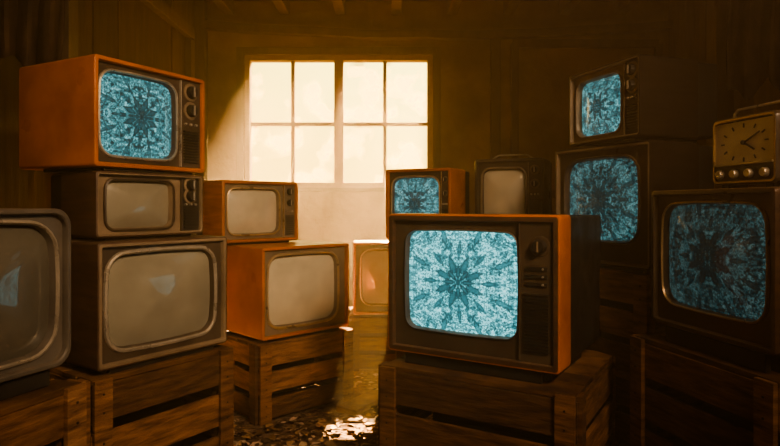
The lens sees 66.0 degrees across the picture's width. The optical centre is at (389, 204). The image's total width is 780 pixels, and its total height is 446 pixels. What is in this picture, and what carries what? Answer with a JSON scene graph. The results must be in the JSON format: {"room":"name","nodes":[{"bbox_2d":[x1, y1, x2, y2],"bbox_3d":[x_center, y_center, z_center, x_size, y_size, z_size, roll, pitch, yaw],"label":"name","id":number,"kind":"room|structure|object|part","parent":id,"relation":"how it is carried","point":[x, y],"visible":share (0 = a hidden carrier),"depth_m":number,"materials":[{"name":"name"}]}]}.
{"room":"storage room","nodes":[
{"label":"storage room","id":0,"kind":"room"},
{"bbox_2d":[0,0,193,207],"bbox_3d":[-1.872,-0.400,2.000,0.156,3.000,7.200,0,0,0],"label":"wall","id":1,"kind":"structure","parent":0,"point":[126,30],"depth_m":3.70,"materials":[{"name":"brown wood"}]},
{"bbox_2d":[0,0,64,66],"bbox_3d":[-1.502,-1.146,2.441,0.321,1.270,0.096,0,0,-35],"label":"hanging cloth","id":2,"kind":"object","parent":1,"relation":"hanging from","point":[31,31],"visible":0.92,"depth_m":2.45,"materials":[{"name":"brown fabric"}]},
{"bbox_2d":[58,0,194,239],"bbox_3d":[-1.770,-0.235,4.300,0.060,2.670,2.100,0,0,0],"label":"trim","id":3,"kind":"structure","parent":1,"relation":"attached to","point":[70,42],"depth_m":4.55,"materials":[{"name":"brown wood"}]},
{"bbox_2d":[234,326,432,445],"bbox_3d":[0.400,1.150,2.000,5.000,0.100,7.800,0,0,0],"label":"floor","id":4,"kind":"structure","parent":0,"point":[322,411],"depth_m":3.00,"materials":[{"name":"brown wood"}]},
{"bbox_2d":[0,378,85,445],"bbox_3d":[-1.192,0.799,1.489,0.519,0.598,0.632,0,0,18],"label":"wooden crate","id":5,"kind":"object","parent":4,"relation":"on","point":[54,414],"visible":0.91,"depth_m":1.60,"materials":[{"name":"brown wood"}]},
{"bbox_2d":[0,208,70,400],"bbox_3d":[-1.200,0.254,1.530,0.450,0.490,0.540,0,0,22],"label":"television","id":6,"kind":"object","parent":5,"relation":"on","point":[35,243],"visible":1,"depth_m":1.61,"materials":[{"name":"grey plastic"}]},
{"bbox_2d":[48,344,233,445],"bbox_3d":[-1.036,0.847,2.414,0.520,0.503,0.632,0,0,35],"label":"wooden crate","id":7,"kind":"object","parent":4,"relation":"on","point":[188,400],"visible":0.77,"depth_m":2.28,"materials":[{"name":"brown wood"}]},
{"bbox_2d":[64,234,226,373],"bbox_3d":[-1.011,0.361,2.400,0.420,0.465,0.560,0,0,35],"label":"television","id":8,"kind":"object","parent":7,"relation":"on","point":[135,303],"visible":0.91,"depth_m":2.22,"materials":[{"name":"brown wood"}]},
{"bbox_2d":[51,170,202,240],"bbox_3d":[-1.048,0.003,2.392,0.373,0.250,0.470,0,0,33],"label":"television","id":9,"kind":"object","parent":8,"relation":"on","point":[98,205],"visible":0.98,"depth_m":2.24,"materials":[{"name":"brown wood"}]},
{"bbox_2d":[19,54,204,174],"bbox_3d":[-1.127,-0.326,2.429,0.533,0.405,0.520,0,0,28],"label":"television","id":10,"kind":"object","parent":9,"relation":"on","point":[93,112],"visible":0.98,"depth_m":2.22,"materials":[{"name":"orange paint"}]},
{"bbox_3d":[-0.829,-0.332,2.484,0.018,0.359,0.109,0,0,28],"label":"control panel","id":11,"kind":"part","parent":10,"relation":"part of","materials":[{"name":"brown plastic"}]},
{"bbox_3d":[-0.819,-0.002,2.454,0.018,0.214,0.091,0,0,33],"label":"control panel","id":12,"kind":"part","parent":9,"relation":"part of","materials":[{"name":"black plastic"}]},
{"bbox_2d":[218,327,352,425],"bbox_3d":[-0.620,0.899,3.393,0.632,0.398,0.579,0,0,-43],"label":"wooden crate","id":13,"kind":"object","parent":4,"relation":"on","point":[274,379],"visible":0.76,"depth_m":3.16,"materials":[{"name":"brown wood"}]},
{"bbox_2d":[227,240,348,341],"bbox_3d":[-0.588,0.457,3.356,0.570,0.485,0.440,0,0,-44],"label":"television","id":14,"kind":"object","parent":13,"relation":"on","point":[296,288],"visible":0.92,"depth_m":3.17,"materials":[{"name":"orange paint"}]},
{"bbox_2d":[197,180,297,244],"bbox_3d":[-0.823,0.041,3.431,0.480,0.345,0.373,0,0,-43],"label":"television","id":15,"kind":"object","parent":14,"relation":"on","point":[243,212],"visible":0.91,"depth_m":3.28,"materials":[{"name":"orange wood"}]},
{"bbox_3d":[-0.581,0.035,3.441,0.078,0.301,0.018,0,0,-43],"label":"control panel","id":16,"kind":"part","parent":15,"relation":"part of","materials":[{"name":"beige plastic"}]},
{"bbox_2d":[234,369,432,445],"bbox_3d":[-0.372,1.076,3.204,1.499,0.026,3.246,0,0,0],"label":"leaf litter","id":17,"kind":"object","parent":4,"relation":"on","point":[293,419],"visible":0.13,"depth_m":2.86,"materials":[{"name":"brown plant"}]},
{"bbox_2d":[337,390,377,414],"bbox_3d":[-0.140,1.084,3.300,0.130,0.030,0.340,0,0,32],"label":"plank","id":18,"kind":"object","parent":4,"relation":"on","point":[363,402],"visible":0.69,"depth_m":3.23,"materials":[{"name":"brown wood"}]},
{"bbox_2d":[347,307,394,370],"bbox_3d":[-0.002,0.924,4.210,0.592,0.348,0.469,0,0,-3],"label":"wooden crate","id":19,"kind":"object","parent":4,"relation":"on","point":[371,349],"visible":0.37,"depth_m":3.99,"materials":[{"name":"brown wood"}]},
{"bbox_2d":[353,240,387,316],"bbox_3d":[-0.009,0.499,4.207,0.500,0.500,0.380,0,0,-4],"label":"television","id":20,"kind":"object","parent":19,"relation":"on","point":[370,257],"visible":0.5,"depth_m":4.03,"materials":[{"name":"orange paint"}]},
{"bbox_2d":[395,350,404,358],"bbox_3d":[0.281,0.874,3.526,0.392,0.448,0.379,0,0,28],"label":"wooden crate","id":21,"kind":"object","parent":4,"relation":"on","point":[398,354],"visible":0.02,"depth_m":3.44,"materials":[{"name":"brown wood"}]},
{"bbox_3d":[0.281,0.428,3.525,0.392,0.438,0.379,0,0,28],"label":"wooden crate","id":22,"kind":"object","parent":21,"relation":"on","visible":0},
{"bbox_2d":[386,168,468,238],"bbox_3d":[0.235,0.001,3.549,0.410,0.415,0.373,0,0,28],"label":"television","id":23,"kind":"object","parent":22,"relation":"on","point":[420,190],"visible":0.64,"depth_m":3.41,"materials":[{"name":"orange paint"}]},
{"bbox_3d":[0.307,-0.005,3.333,0.047,0.369,0.018,0,0,28],"label":"control panel","id":24,"kind":"part","parent":23,"relation":"part of","materials":[{"name":"brown plastic"}]},
{"bbox_2d":[378,350,619,445],"bbox_3d":[0.448,0.857,2.396,0.772,0.483,0.680,0,0,31],"label":"wooden crate","id":25,"kind":"object","parent":4,"relation":"on","point":[468,409],"visible":0.75,"depth_m":2.17,"materials":[{"name":"brown wood"}]},
{"bbox_2d":[388,213,600,383],"bbox_3d":[0.464,0.324,2.477,0.680,0.580,0.739,0,0,32],"label":"television","id":26,"kind":"object","parent":25,"relation":"on","point":[509,296],"visible":1,"depth_m":2.18,"materials":[{"name":"orange paint"}]},
{"bbox_3d":[0.503,0.301,2.059,0.122,0.485,0.018,0,0,32],"label":"control panel","id":27,"kind":"part","parent":26,"relation":"part of","materials":[{"name":"brown plastic"}]},
{"bbox_2d":[590,370,702,445],"bbox_3d":[1.062,0.889,2.638,0.479,0.418,0.612,0,0,-26],"label":"wooden crate","id":28,"kind":"object","parent":4,"relation":"on","point":[622,417],"visible":0.08,"depth_m":2.41,"materials":[{"name":"brown wood"}]},
{"bbox_2d":[585,268,665,373],"bbox_3d":[1.061,0.473,2.637,0.478,0.408,0.612,0,0,-26],"label":"wooden crate","id":29,"kind":"object","parent":28,"relation":"on","point":[625,307],"visible":0.21,"depth_m":2.41,"materials":[{"name":"brown wood"}]},
{"bbox_2d":[555,140,713,272],"bbox_3d":[1.079,0.008,2.639,0.440,0.520,0.540,0,0,-26],"label":"television","id":30,"kind":"object","parent":29,"relation":"on","point":[616,183],"visible":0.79,"depth_m":2.45,"materials":[{"name":"brown wood"}]},
{"bbox_2d":[569,54,716,147],"bbox_3d":[1.096,-0.418,2.586,0.473,0.330,0.450,0,0,-19],"label":"television","id":31,"kind":"object","parent":30,"relation":"on","point":[639,97],"visible":0.94,"depth_m":2.39,"materials":[{"name":"brown wood"}]},
{"bbox_3d":[0.955,-0.424,2.358,0.018,0.292,0.087,0,0,-19],"label":"control panel","id":32,"kind":"part","parent":31,"relation":"part of","materials":[{"name":"black plastic"}]},
{"bbox_2d":[630,333,779,445],"bbox_3d":[1.209,0.789,1.979,0.520,0.618,0.652,0,0,-14],"label":"wooden crate","id":33,"kind":"object","parent":4,"relation":"on","point":[671,383],"visible":0.81,"depth_m":1.95,"materials":[{"name":"brown wood"}]},
{"bbox_2d":[651,187,779,372],"bbox_3d":[1.205,0.214,1.955,0.420,0.530,0.530,0,0,-13],"label":"television","id":34,"kind":"object","parent":33,"relation":"on","point":[715,253],"visible":1,"depth_m":1.87,"materials":[{"name":"brown wood"}]},
{"bbox_2d":[713,100,779,187],"bbox_3d":[1.126,-0.180,1.837,0.132,0.257,0.260,0,0,-10],"label":"clock radio","id":35,"kind":"object","parent":34,"relation":"on","point":[746,149],"visible":1,"depth_m":1.82,"materials":[{"name":"brown plastic"}]},
{"bbox_3d":[1.073,-0.100,1.828,0.025,0.060,0.238,0,0,-10],"label":"tuning panel","id":36,"kind":"part","parent":35,"relation":"part of","materials":[{"name":"black plastic"}]},
{"bbox_3d":[1.082,-0.188,1.830,0.006,0.136,0.238,0,0,-10],"label":"dial plate","id":37,"kind":"part","parent":35,"relation":"part of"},
{"bbox_3d":[1.131,-0.288,1.838,0.010,0.042,0.210,0,0,-10],"label":"handle","id":38,"kind":"part","parent":35,"relation":"part of","materials":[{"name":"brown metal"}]},
{"bbox_3d":[0.742,0.859,3.397,0.492,0.478,0.439,0,0,24],"label":"wooden crate","id":39,"kind":"object","parent":4,"relation":"on","visible":0},
{"bbox_3d":[0.742,0.383,3.397,0.492,0.468,0.439,0,0,24],"label":"wooden crate","id":40,"kind":"object","parent":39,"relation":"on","visible":0},
{"bbox_2d":[475,154,551,214],"bbox_3d":[0.708,-0.067,3.397,0.380,0.431,0.353,0,0,24],"label":"television","id":41,"kind":"object","parent":40,"relation":"on","point":[512,185],"visible":0.77,"depth_m":3.26,"materials":[{"name":"brown plastic"}]},
{"bbox_3d":[0.682,-0.265,3.339,0.246,0.037,0.010,0,0,24],"label":"carry handle","id":42,"kind":"part","parent":41,"relation":"part of","materials":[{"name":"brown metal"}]},
{"bbox_3d":[0.773,-0.058,3.206,0.071,0.354,0.018,0,0,24],"label":"control panel","id":43,"kind":"part","parent":41,"relation":"part of","materials":[{"name":"brown plastic"}]},
{"bbox_2d":[208,1,668,307],"bbox_3d":[0.400,-0.400,5.680,4.600,3.000,0.160,0,0,0],"label":"wall","id":44,"kind":"structure","parent":0,"point":[545,74],"depth_m":5.60,"materials":[{"name":"wood planks"}]},
{"bbox_2d":[194,0,207,234],"bbox_3d":[-1.750,-0.400,5.550,0.100,3.000,0.100,0,0,0],"label":"trim","id":45,"kind":"structure","parent":44,"relation":"attached to","point":[200,6],"depth_m":5.50,"materials":[{"name":"brown wood"}]},
{"bbox_2d":[244,55,432,187],"bbox_3d":[-0.480,-0.780,5.650,1.760,1.240,0.090,0,0,0],"label":"window","id":46,"kind":"structure","parent":44,"relation":"in","point":[338,60],"depth_m":5.61,"materials":[{"name":"paint"}]},
{"bbox_2d":[236,47,440,191],"bbox_3d":[-0.480,-0.780,5.570,1.960,1.380,0.080,0,0,0],"label":"window frame","id":47,"kind":"structure","parent":44,"relation":"attached to","point":[240,51],"depth_m":5.58,"materials":[{"name":"brown wood"}]},
{"bbox_2d":[212,0,641,14],"bbox_3d":[0.320,-1.835,2.000,3.730,0.130,7.190,0,0,0],"label":"ceiling beams","id":48,"kind":"structure","parent":44,"relation":"attached to","point":[566,7],"depth_m":5.40,"materials":[{"name":"brown wood"}]},
{"bbox_2d":[205,20,672,40],"bbox_3d":[0.450,-1.615,5.555,4.300,0.168,0.090,0,0,0],"label":"ceiling beam","id":49,"kind":"structure","parent":44,"relation":"attached to","point":[260,29],"depth_m":5.51,"materials":[{"name":"brown wood"}]},
{"bbox_2d":[490,39,500,158],"bbox_3d":[0.980,-0.260,5.580,0.090,2.720,0.040,0,0,0],"label":"trim","id":50,"kind":"structure","parent":44,"relation":"attached to","point":[495,44],"depth_m":5.56,"materials":[{"name":"brown wood"}]},
{"bbox_2d":[511,39,662,197],"bbox_3d":[1.830,-0.220,5.585,1.410,2.640,0.030,0,0,0],"label":"trim","id":51,"kind":"structure","parent":44,"relation":"attached to","point":[516,44],"depth_m":5.57,"materials":[{"name":"brown wood"}]},
{"bbox_2d":[207,0,669,0],"bbox_3d":[0.400,-1.950,2.000,5.000,0.100,7.800,0,0,0],"label":"ceiling","id":52,"kind":"structure","parent":0,"point":[207,0],"depth_m":5.58,"materials":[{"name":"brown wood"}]},
{"bbox_2d":[669,0,779,186],"bbox_3d":[2.672,-0.400,2.000,0.156,3.000,7.200,0,0,0],"label":"wall","id":53,"kind":"structure","parent":0,"point":[688,34],"depth_m":5.07,"materials":[{"name":"brown wood"}]},
{"bbox_2d":[707,0,733,188],"bbox_3d":[2.530,-0.400,3.900,0.140,3.000,1.540,0,0,0],"label":"trim","id":54,"kind":"structure","parent":53,"relation":"attached to","point":[717,10],"depth_m":4.53,"materials":[{"name":"brown wood"}]}
]}

